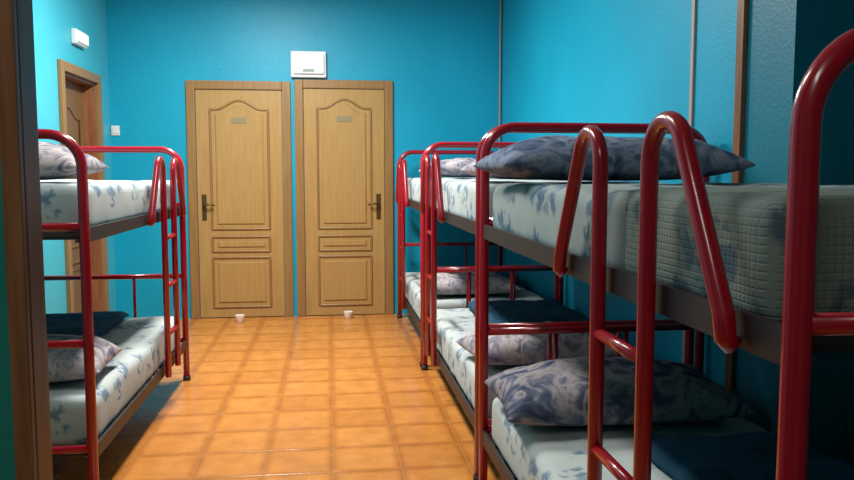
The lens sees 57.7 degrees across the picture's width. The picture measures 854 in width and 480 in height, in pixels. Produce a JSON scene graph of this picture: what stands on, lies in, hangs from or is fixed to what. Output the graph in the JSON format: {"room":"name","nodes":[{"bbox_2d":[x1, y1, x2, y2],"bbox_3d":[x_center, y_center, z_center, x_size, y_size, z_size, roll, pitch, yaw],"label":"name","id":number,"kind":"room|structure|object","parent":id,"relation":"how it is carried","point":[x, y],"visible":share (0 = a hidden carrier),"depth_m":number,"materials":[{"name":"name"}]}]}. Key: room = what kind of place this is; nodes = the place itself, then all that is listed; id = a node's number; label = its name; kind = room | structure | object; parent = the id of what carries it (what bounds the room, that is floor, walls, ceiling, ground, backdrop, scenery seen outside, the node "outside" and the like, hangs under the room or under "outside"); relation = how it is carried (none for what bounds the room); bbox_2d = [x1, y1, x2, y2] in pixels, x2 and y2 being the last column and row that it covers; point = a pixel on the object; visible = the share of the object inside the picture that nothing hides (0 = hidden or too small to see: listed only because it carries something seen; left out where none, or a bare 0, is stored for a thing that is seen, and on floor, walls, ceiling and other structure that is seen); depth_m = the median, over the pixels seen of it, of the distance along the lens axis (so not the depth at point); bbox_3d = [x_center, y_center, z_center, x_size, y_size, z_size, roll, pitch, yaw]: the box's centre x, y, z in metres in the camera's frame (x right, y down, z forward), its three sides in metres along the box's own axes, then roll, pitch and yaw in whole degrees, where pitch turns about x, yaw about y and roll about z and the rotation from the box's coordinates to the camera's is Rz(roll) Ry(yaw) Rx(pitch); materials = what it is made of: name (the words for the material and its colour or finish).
{"room":"dormitory","nodes":[
{"label":"dormitory","id":0,"kind":"room"},
{"bbox_2d":[0,158,15,479],"bbox_3d":[-1.265,-0.279,0.897,1.478,3.000,0.045,-1,5,-7],"label":"wall partition","id":1,"kind":"structure","parent":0,"point":[7,455],"depth_m":1.00,"materials":[{"name":"teal paint"}]},
{"bbox_2d":[0,0,37,479],"bbox_3d":[-0.522,-0.284,0.959,0.023,3.000,0.015,-1,5,-7],"label":"door frame","id":2,"kind":"structure","parent":1,"relation":"attached to","point":[11,147],"depth_m":0.98,"materials":[{"name":"brown wood"}]},
{"bbox_2d":[16,0,52,479],"bbox_3d":[-0.523,-0.287,0.994,0.017,3.000,0.055,-1,5,-7],"label":"door frame","id":3,"kind":"structure","parent":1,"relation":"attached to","point":[24,8],"depth_m":1.02,"materials":[{"name":"brown wood"}]},
{"bbox_2d":[32,0,116,313],"bbox_3d":[-2.278,-0.412,2.435,0.150,3.000,8.650,-1,5,-7],"label":"wall","id":4,"kind":"structure","parent":0,"point":[53,20],"depth_m":5.47,"materials":[{"name":"teal paint"}]},
{"bbox_2d":[71,28,88,48],"bbox_3d":[-2.607,-1.516,5.833,0.059,0.110,0.260,-1,5,-7],"label":"emergency light","id":5,"kind":"object","parent":4,"relation":"attached to","point":[78,37],"visible":1,"depth_m":5.74,"materials":[{"name":"white plastic"}]},
{"bbox_2d":[77,31,88,45],"bbox_3d":[-2.590,-1.516,5.835,0.024,0.080,0.220,-1,5,-7],"label":"diffuser","id":6,"kind":"object","parent":5,"relation":"attached to","point":[82,38],"depth_m":5.81,"materials":[{"name":"white plastic"}]},
{"bbox_2d":[57,59,109,312],"bbox_3d":[-2.626,-0.263,5.970,0.030,2.090,0.960,-1,5,-7],"label":"door frame","id":7,"kind":"structure","parent":4,"relation":"attached to","point":[63,66],"depth_m":5.69,"materials":[{"name":"brown wood"}]},
{"bbox_2d":[65,72,102,311],"bbox_3d":[-2.715,-0.227,5.962,0.149,2.020,0.820,-1,5,-7],"label":"lining","id":8,"kind":"object","parent":4,"relation":"attached to","point":[88,88],"visible":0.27,"depth_m":6.30,"materials":[{"name":"brown wood"}]},
{"bbox_2d":[65,80,84,312],"bbox_3d":[-2.753,-0.219,5.958,0.035,1.992,0.776,-1,5,-7],"label":"slab","id":9,"kind":"object","parent":8,"relation":"attached to","point":[74,98],"visible":0.22,"depth_m":6.07,"materials":[{"name":"brown wood"}]},
{"bbox_2d":[66,105,81,271],"bbox_3d":[-2.735,-0.169,5.965,0.024,1.721,0.564,-1,5,-7],"label":"trim","id":10,"kind":"structure","parent":9,"relation":"attached to","point":[67,106],"depth_m":6.06,"materials":[{"name":"brown wood"}]},
{"bbox_2d":[52,314,501,479],"bbox_3d":[-0.368,1.111,2.807,4.300,0.100,9.050,-1,5,-7],"label":"floor","id":11,"kind":"structure","parent":0,"point":[329,397],"depth_m":4.18,"materials":[{"name":"tile"}]},
{"bbox_2d":[38,129,190,479],"bbox_3d":[-1.835,0.242,3.802,0.988,1.458,1.976,-1,5,-7],"label":"bunk bed","id":12,"kind":"object","parent":11,"relation":"on","point":[95,447],"visible":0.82,"depth_m":3.65,"materials":[{"name":"red metal"}]},
{"bbox_2d":[40,179,169,233],"bbox_3d":[-1.832,-0.191,3.764,0.876,0.199,1.770,-1,5,-7],"label":"mattress","id":13,"kind":"object","parent":12,"relation":"on","point":[109,200],"visible":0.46,"depth_m":3.15,"materials":[{"name":"fabric"}]},
{"bbox_2d":[38,141,108,179],"bbox_3d":[-1.752,-0.326,3.151,0.760,0.170,0.440,-1,5,-7],"label":"pillow","id":14,"kind":"object","parent":13,"relation":"on","point":[56,161],"visible":0.45,"depth_m":3.02,"materials":[{"name":"fabric"}]},
{"bbox_2d":[49,316,174,445],"bbox_3d":[-1.833,0.639,3.837,0.875,0.203,1.770,-1,5,-7],"label":"mattress","id":15,"kind":"object","parent":12,"relation":"on","point":[141,339],"visible":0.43,"depth_m":3.41,"materials":[{"name":"fabric"}]},
{"bbox_2d":[47,334,122,381],"bbox_3d":[-1.697,0.491,3.269,0.700,0.181,0.440,-1,5,-10],"label":"pillow","id":16,"kind":"object","parent":15,"relation":"on","point":[65,364],"visible":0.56,"depth_m":3.14,"materials":[{"name":"fabric"}]},
{"bbox_2d":[46,311,128,336],"bbox_3d":[-2.006,0.472,4.190,0.553,0.059,0.910,-1,5,-7],"label":"blanket","id":17,"kind":"object","parent":15,"relation":"on","point":[103,321],"visible":0.44,"depth_m":4.29,"materials":[{"name":"blue fabric"}]},
{"bbox_2d":[235,314,244,322],"bbox_3d":[-1.630,0.684,6.754,0.086,0.066,0.086,-1,5,-7],"label":"candle cup","id":18,"kind":"object","parent":11,"relation":"on","point":[239,318],"visible":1,"depth_m":6.73,"materials":[{"name":"white glass"}]},
{"bbox_2d":[343,311,352,318],"bbox_3d":[-0.705,0.669,6.929,0.086,0.066,0.086,-1,5,-7],"label":"candle cup","id":19,"kind":"object","parent":11,"relation":"on","point":[347,314],"visible":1,"depth_m":6.90,"materials":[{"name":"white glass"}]},
{"bbox_2d":[395,143,557,366],"bbox_3d":[0.309,0.024,6.075,0.988,1.498,1.816,-1,5,-7],"label":"bunk bed","id":20,"kind":"object","parent":11,"relation":"on","point":[402,199],"visible":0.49,"depth_m":6.21,"materials":[{"name":"red metal"}]},
{"bbox_2d":[408,177,495,201],"bbox_3d":[0.307,-0.388,6.039,0.876,0.199,1.630,-1,5,-7],"label":"mattress","id":21,"kind":"object","parent":20,"relation":"on","point":[413,183],"visible":0.17,"depth_m":5.77,"materials":[{"name":"fabric"}]},
{"bbox_2d":[419,158,475,176],"bbox_3d":[0.346,-0.516,5.512,0.780,0.139,0.420,-1,5,-7],"label":"pillow","id":22,"kind":"object","parent":21,"relation":"on","point":[449,167],"visible":0.26,"depth_m":5.32,"materials":[{"name":"fabric"}]},
{"bbox_2d":[405,272,543,318],"bbox_3d":[0.307,0.440,6.111,0.874,0.206,1.630,-1,5,-7],"label":"mattress","id":23,"kind":"object","parent":20,"relation":"on","point":[412,290],"visible":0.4,"depth_m":5.56,"materials":[{"name":"fabric"}]},
{"bbox_2d":[416,272,520,294],"bbox_3d":[0.286,0.303,5.575,0.700,0.156,0.420,-1,5,-7],"label":"pillow","id":24,"kind":"object","parent":23,"relation":"on","point":[447,284],"visible":0.61,"depth_m":5.41,"materials":[{"name":"fabric"}]},
{"bbox_2d":[449,265,520,284],"bbox_3d":[0.406,0.277,6.350,0.565,0.074,0.822,-1,5,-7],"label":"blanket","id":25,"kind":"object","parent":23,"relation":"on","point":[505,274],"visible":0.1,"depth_m":6.07,"materials":[{"name":"blue fabric"}]},
{"bbox_2d":[420,125,694,479],"bbox_3d":[0.546,0.188,4.192,0.988,1.498,1.926,-1,5,-7],"label":"bunk bed","id":26,"kind":"object","parent":11,"relation":"on","point":[431,197],"visible":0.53,"depth_m":4.35,"materials":[{"name":"red metal"}]},
{"bbox_2d":[437,308,622,418],"bbox_3d":[0.543,0.605,4.228,0.875,0.203,1.740,-1,5,-7],"label":"mattress","id":27,"kind":"object","parent":26,"relation":"on","point":[452,324],"visible":0.29,"depth_m":4.06,"materials":[{"name":"fabric"}]},
{"bbox_2d":[467,299,589,323],"bbox_3d":[0.611,0.438,4.515,0.616,0.071,1.016,-1,5,-7],"label":"blanket","id":28,"kind":"object","parent":27,"relation":"on","point":[500,311],"visible":0.57,"depth_m":4.51,"materials":[{"name":"blue fabric"}]},
{"bbox_2d":[456,321,620,364],"bbox_3d":[0.513,0.470,3.606,0.680,0.164,0.420,-1,5,-13],"label":"pillow","id":29,"kind":"object","parent":27,"relation":"on","point":[528,349],"visible":0.44,"depth_m":3.43,"materials":[{"name":"fabric"}]},
{"bbox_2d":[437,179,667,220],"bbox_3d":[0.544,-0.225,4.156,0.874,0.200,1.740,-1,5,-7],"label":"mattress","id":30,"kind":"object","parent":26,"relation":"on","point":[459,196],"visible":0.27,"depth_m":3.66,"materials":[{"name":"fabric"}]},
{"bbox_2d":[460,161,533,179],"bbox_3d":[0.573,-0.344,3.542,0.780,0.139,0.420,-1,5,-10],"label":"pillow","id":31,"kind":"object","parent":30,"relation":"on","point":[469,168],"visible":0.12,"depth_m":3.48,"materials":[{"name":"fabric"}]},
{"bbox_2d":[478,28,853,479],"bbox_3d":[0.803,0.366,2.141,0.988,1.498,2.136,-1,5,-7],"label":"bunk bed","id":32,"kind":"object","parent":11,"relation":"on","point":[790,343],"visible":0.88,"depth_m":1.36,"materials":[{"name":"red metal"}]},
{"bbox_2d":[492,397,767,479],"bbox_3d":[0.800,0.783,2.187,0.873,0.204,1.930,-1,5,-7],"label":"mattress","id":33,"kind":"object","parent":32,"relation":"on","point":[532,452],"visible":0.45,"depth_m":2.57,"materials":[{"name":"fabric"}]},
{"bbox_2d":[484,356,754,425],"bbox_3d":[0.657,0.528,2.779,0.840,0.192,0.480,0,5,-5],"label":"pillow","id":34,"kind":"object","parent":33,"relation":"on","point":[554,392],"visible":0.88,"depth_m":2.59,"materials":[{"name":"fabric"}]},
{"bbox_2d":[652,430,853,479],"bbox_3d":[0.983,0.665,1.924,0.529,0.068,1.163,-1,5,-7],"label":"blanket","id":35,"kind":"object","parent":33,"relation":"on","point":[752,455],"visible":0.79,"depth_m":2.22,"materials":[{"name":"blue fabric"}]},
{"bbox_2d":[493,182,853,270],"bbox_3d":[0.764,-0.075,2.406,0.875,0.204,1.340,-1,5,-7],"label":"mattress","id":36,"kind":"object","parent":32,"relation":"on","point":[533,211],"visible":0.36,"depth_m":2.21,"materials":[{"name":"fabric"}]},
{"bbox_2d":[473,135,755,180],"bbox_3d":[0.632,-0.289,2.745,0.860,0.158,0.500,-1,5,-8],"label":"pillow","id":37,"kind":"object","parent":36,"relation":"on","point":[543,157],"visible":0.73,"depth_m":2.54,"materials":[{"name":"fabric"}]},
{"bbox_2d":[625,185,853,321],"bbox_3d":[0.883,0.005,1.449,0.875,0.210,0.585,-1,5,-7],"label":"bedspread","id":38,"kind":"object","parent":32,"relation":"on","point":[750,222],"visible":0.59,"depth_m":1.17,"materials":[{"name":"fabric"}]},
{"bbox_2d":[106,0,501,318],"bbox_3d":[-1.038,-0.810,7.007,3.850,3.000,0.150,-1,5,-7],"label":"wall","id":39,"kind":"structure","parent":0,"point":[440,57],"depth_m":6.86,"materials":[{"name":"teal paint"}]},
{"bbox_2d":[111,126,119,135],"bbox_3d":[-2.695,-0.947,6.702,0.070,0.085,0.018,-1,5,-7],"label":"light switch","id":40,"kind":"object","parent":39,"relation":"attached to","point":[115,130],"visible":1,"depth_m":6.70,"materials":[{"name":"white plastic"}]},
{"bbox_2d":[185,80,293,318],"bbox_3d":[-1.653,-0.347,6.879,0.898,2.100,0.030,-1,5,-7],"label":"door frame","id":41,"kind":"structure","parent":39,"relation":"attached to","point":[190,85],"depth_m":6.84,"materials":[{"name":"brown wood"}]},
{"bbox_2d":[195,90,284,317],"bbox_3d":[-1.654,-0.312,6.890,0.740,2.013,0.014,-1,5,-7],"label":"door","id":42,"kind":"structure","parent":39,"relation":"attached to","point":[204,99],"depth_m":6.89,"materials":[{"name":"brown wood"}]},
{"bbox_2d":[202,194,206,219],"bbox_3d":[-1.965,-0.289,6.842,0.040,0.230,0.008,-1,5,-7],"label":"plate","id":43,"kind":"object","parent":42,"relation":"attached to","point":[204,208],"depth_m":6.84,"materials":[{"name":"gold metal"}]},
{"bbox_2d":[208,99,271,307],"bbox_3d":[-1.653,-0.313,6.882,0.522,1.853,0.022,-1,5,-7],"label":"trim","id":44,"kind":"structure","parent":42,"relation":"attached to","point":[236,100],"depth_m":6.89,"materials":[{"name":"brown wood"}]},
{"bbox_2d":[214,105,266,302],"bbox_3d":[-1.653,-0.312,6.877,0.420,1.751,0.009,-1,5,-7],"label":"panels","id":45,"kind":"object","parent":42,"relation":"attached to","point":[239,147],"visible":1,"depth_m":6.86,"materials":[{"name":"brown wood"}]},
{"bbox_2d":[231,118,246,122],"bbox_3d":[-1.652,-1.050,6.806,0.130,0.050,0.004,-1,5,-7],"label":"name plaque","id":46,"kind":"object","parent":45,"relation":"attached to","point":[233,120],"visible":1,"depth_m":6.80,"materials":[{"name":"metal"}]},
{"bbox_2d":[290,51,325,77],"bbox_3d":[-1.043,-1.547,6.822,0.310,0.230,0.086,-1,5,-7],"label":"emergency light","id":47,"kind":"object","parent":39,"relation":"attached to","point":[304,64],"visible":1,"depth_m":6.79,"materials":[{"name":"white plastic"}]},
{"bbox_2d":[293,53,323,73],"bbox_3d":[-1.041,-1.548,6.801,0.270,0.175,0.040,-1,5,-7],"label":"diffuser","id":48,"kind":"object","parent":47,"relation":"attached to","point":[303,63],"depth_m":6.78,"materials":[{"name":"white plastic"}]},
{"bbox_2d":[303,89,384,314],"bbox_3d":[-0.742,-0.332,7.002,0.715,2.033,0.014,-1,5,-7],"label":"door","id":49,"kind":"structure","parent":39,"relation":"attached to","point":[312,98],"depth_m":7.00,"materials":[{"name":"brown wood"}]},
{"bbox_2d":[316,98,372,305],"bbox_3d":[-0.741,-0.333,6.995,0.497,1.873,0.022,-1,5,-7],"label":"trim","id":50,"kind":"structure","parent":49,"relation":"attached to","point":[341,99],"depth_m":7.00,"materials":[{"name":"brown wood"}]},
{"bbox_2d":[322,104,367,300],"bbox_3d":[-0.740,-0.332,6.990,0.395,1.771,0.009,-1,5,-7],"label":"panels","id":51,"kind":"object","parent":49,"relation":"attached to","point":[344,152],"visible":1,"depth_m":6.97,"materials":[{"name":"brown wood"}]},
{"bbox_2d":[337,116,351,121],"bbox_3d":[-0.739,-1.079,6.918,0.130,0.050,0.004,-1,5,-7],"label":"name plaque","id":52,"kind":"object","parent":51,"relation":"attached to","point":[339,118],"visible":1,"depth_m":6.92,"materials":[{"name":"metal"}]},
{"bbox_2d":[376,194,380,218],"bbox_3d":[-0.440,-0.305,7.032,0.040,0.230,0.008,-1,5,-7],"label":"plate","id":53,"kind":"object","parent":49,"relation":"attached to","point":[378,196],"depth_m":7.03,"materials":[{"name":"gold metal"}]},
{"bbox_2d":[294,79,393,316],"bbox_3d":[-0.741,-0.367,6.992,0.873,2.120,0.030,-1,5,-7],"label":"door frame","id":54,"kind":"structure","parent":39,"relation":"attached to","point":[299,84],"depth_m":6.96,"materials":[{"name":"brown wood"}]},
{"bbox_2d":[497,0,501,265],"bbox_3d":[0.664,-0.820,7.125,0.018,3.000,0.018,-1,5,-7],"label":"conduit","id":55,"kind":"object","parent":39,"relation":"attached to","point":[500,1],"visible":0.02,"depth_m":7.06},
{"bbox_2d":[501,0,749,386],"bbox_3d":[1.195,-0.642,5.076,0.500,3.000,4.250,-1,5,-7],"label":"wall","id":56,"kind":"structure","parent":0,"point":[564,61],"depth_m":4.24,"materials":[{"name":"teal paint"}]},
{"bbox_2d":[682,0,696,362],"bbox_3d":[1.150,-0.494,3.377,0.012,3.000,0.025,-1,5,-7],"label":"pipe","id":57,"kind":"object","parent":56,"relation":"attached to","point":[694,2],"visible":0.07,"depth_m":3.35,"materials":[{"name":"metal"}]},
{"bbox_2d":[724,0,748,395],"bbox_3d":[1.196,-0.459,2.968,0.022,3.000,0.050,-1,5,-7],"label":"wood post","id":58,"kind":"object","parent":56,"relation":"attached to","point":[743,5],"visible":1,"depth_m":2.95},
{"bbox_2d":[736,0,853,459],"bbox_3d":[1.477,-0.447,2.827,0.500,3.000,0.300,-1,5,-7],"label":"wall","id":59,"kind":"structure","parent":0,"point":[785,37],"depth_m":2.75,"materials":[{"name":"blue paint"}]},
{"bbox_2d":[843,352,853,466],"bbox_3d":[1.825,-0.258,0.662,0.150,3.000,4.100,-1,5,-7],"label":"wall","id":60,"kind":"structure","parent":0,"point":[848,454],"depth_m":2.75,"materials":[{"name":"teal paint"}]}
]}

